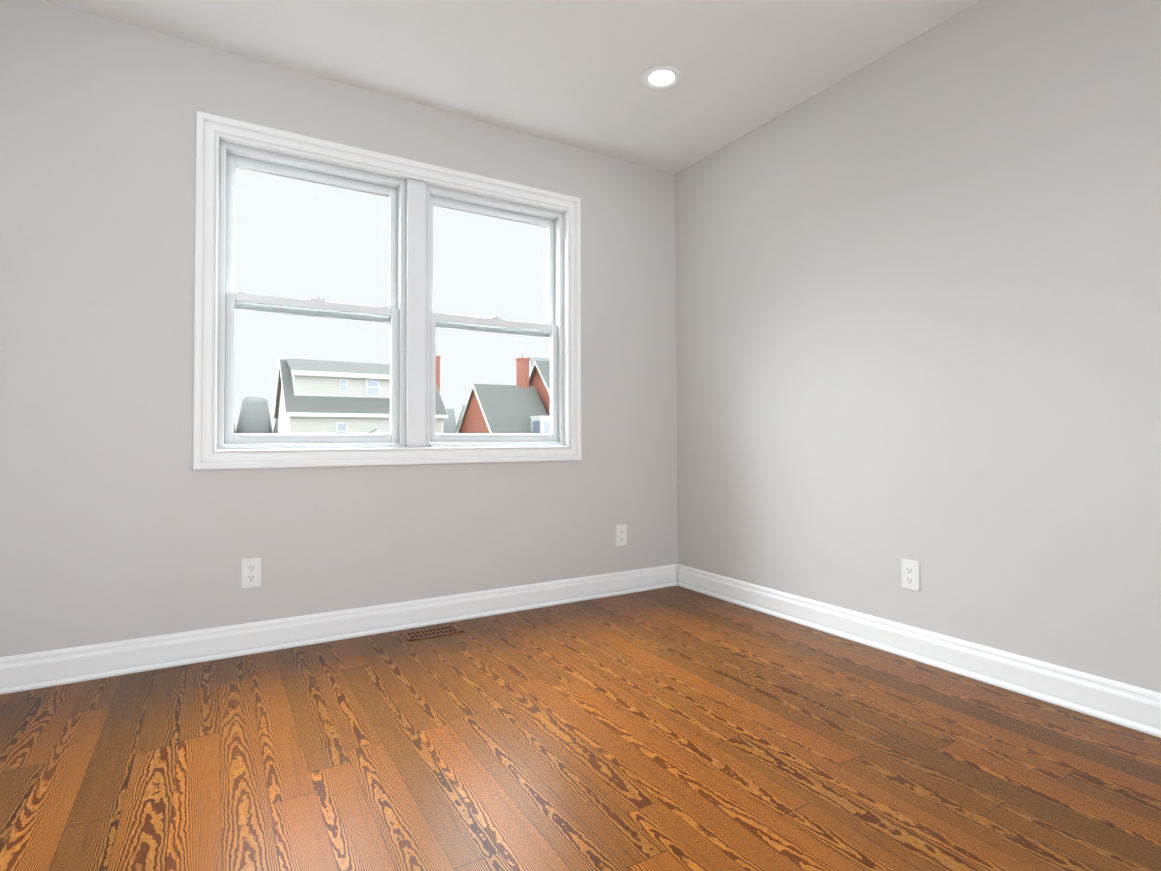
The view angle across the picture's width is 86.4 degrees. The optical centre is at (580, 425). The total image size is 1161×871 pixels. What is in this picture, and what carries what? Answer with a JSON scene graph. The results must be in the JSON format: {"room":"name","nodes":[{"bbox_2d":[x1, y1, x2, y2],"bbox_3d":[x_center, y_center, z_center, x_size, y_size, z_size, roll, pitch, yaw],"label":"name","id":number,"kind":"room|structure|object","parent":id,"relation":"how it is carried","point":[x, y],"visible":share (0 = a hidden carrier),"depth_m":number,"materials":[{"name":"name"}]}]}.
{"room":"empty bedroom","nodes":[
{"label":"empty bedroom","id":0,"kind":"room"},
{"bbox_2d":[0,0,677,656],"bbox_3d":[-0.820,-0.294,2.941,3.383,2.440,0.160,0,-1,-31],"label":"wall","id":1,"kind":"structure","parent":0,"point":[120,518],"depth_m":2.42,"materials":[{"name":"grey paint"}]},
{"bbox_2d":[241,558,260,587],"bbox_3d":[-1.339,0.598,2.515,0.071,0.116,0.008,0,-1,-31],"label":"outlet","id":2,"kind":"object","parent":1,"relation":"attached to","point":[251,572],"visible":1,"depth_m":2.51,"materials":[{"name":"white plastic"}]},
{"bbox_2d":[0,564,675,694],"bbox_3d":[-0.783,0.864,2.829,3.071,0.120,0.027,0,-1,-31],"label":"baseboard","id":3,"kind":"structure","parent":1,"relation":"attached to","point":[28,671],"depth_m":2.58,"materials":[{"name":"white wood"}]},
{"bbox_2d":[193,111,581,469],"bbox_3d":[-0.792,-0.527,2.935,1.765,1.415,0.158,0,-1,-31],"label":"window","id":4,"kind":"structure","parent":1,"relation":"in","point":[410,318],"depth_m":2.87,"materials":[{"name":"plastic"}]},
{"bbox_2d":[616,524,626,545],"bbox_3d":[0.228,0.610,3.449,0.071,0.116,0.008,0,-1,-31],"label":"outlet","id":5,"kind":"object","parent":1,"relation":"attached to","point":[621,535],"visible":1,"depth_m":3.45,"materials":[{"name":"white plastic"}]},
{"bbox_2d":[43,0,979,173],"bbox_3d":[0.096,-1.597,1.421,3.383,0.100,3.758,0,-1,-31],"label":"ceiling","id":6,"kind":"structure","parent":0,"point":[569,72],"depth_m":2.51,"materials":[{"name":"white paint"}]},
{"bbox_2d":[641,66,681,89],"bbox_3d":[0.355,-1.520,2.703,0.176,0.006,0.176,0,-1,-31],"label":"recessed light","id":7,"kind":"object","parent":6,"relation":"in","point":[659,79],"visible":1,"depth_m":2.70,"materials":[{"name":"white plastic"}]},
{"bbox_2d":[0,586,1160,870],"bbox_3d":[0.105,0.943,1.372,3.383,0.100,3.758,0,-1,-31],"label":"floor","id":8,"kind":"structure","parent":0,"point":[674,728],"depth_m":1.66,"materials":[{"name":"brown wood"}]},
{"bbox_2d":[402,624,462,640],"bbox_3d":[-0.659,0.920,2.756,0.244,0.004,0.118,0,-1,-31],"label":"floor vent","id":9,"kind":"object","parent":8,"relation":"in","point":[431,632],"visible":1,"depth_m":2.75,"materials":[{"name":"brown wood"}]},
{"bbox_2d":[675,0,1160,692],"bbox_3d":[1.543,-0.317,2.163,0.120,2.440,3.598,0,-1,-31],"label":"wall","id":10,"kind":"structure","parent":0,"point":[919,298],"depth_m":2.31,"materials":[{"name":"grey paint"}]},
{"bbox_2d":[902,559,919,590],"bbox_3d":[1.299,0.587,2.435,0.008,0.116,0.071,0,-1,-31],"label":"outlet","id":11,"kind":"object","parent":10,"relation":"attached to","point":[910,575],"visible":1,"depth_m":2.43,"materials":[{"name":"white plastic"}]},
{"bbox_2d":[676,564,1160,737],"bbox_3d":[1.453,0.843,2.154,0.027,0.120,3.478,0,-1,-31],"label":"baseboard","id":12,"kind":"structure","parent":10,"relation":"attached to","point":[1126,705],"depth_m":2.27,"materials":[{"name":"white wood"}]},
{"label":"outside","id":13,"kind":"structure","parent":0,"visible":0},
{"bbox_3d":[-25.054,3.605,80.192,200.000,0.200,156.482,0,-1,-31],"label":"ground","id":14,"kind":"structure","parent":13,"visible":0},
{"bbox_2d":[234,397,465,432],"bbox_3d":[-15.661,0.156,97.098,118.600,9.152,7.729,0,-1,-31],"label":"trees","id":15,"kind":"object","parent":14,"relation":"on","point":[254,417],"depth_m":79.54,"materials":[{"name":"grey plant"}]},
{"bbox_2d":[274,356,447,443],"bbox_3d":[-13.122,-1.334,37.680,9.380,7.950,8.420,0,-1,-31],"label":"house","id":16,"kind":"structure","parent":14,"relation":"on","point":[355,390],"depth_m":34.93,"materials":[{"name":"white"}]},
{"bbox_2d":[457,350,549,442],"bbox_3d":[-3.023,-1.118,39.085,7.750,7.500,7.540,0,-1,-31],"label":"brick house","id":17,"kind":"structure","parent":14,"relation":"on","point":[490,393],"depth_m":37.65,"materials":[{"name":"red"}]},
{"bbox_2d":[527,357,549,373],"bbox_3d":[0.745,-1.782,63.348,13.640,9.738,8.630,0,-1,-31],"label":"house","id":18,"kind":"structure","parent":14,"relation":"on","point":[532,360],"depth_m":60.24,"materials":[{"name":"white"}]}
]}

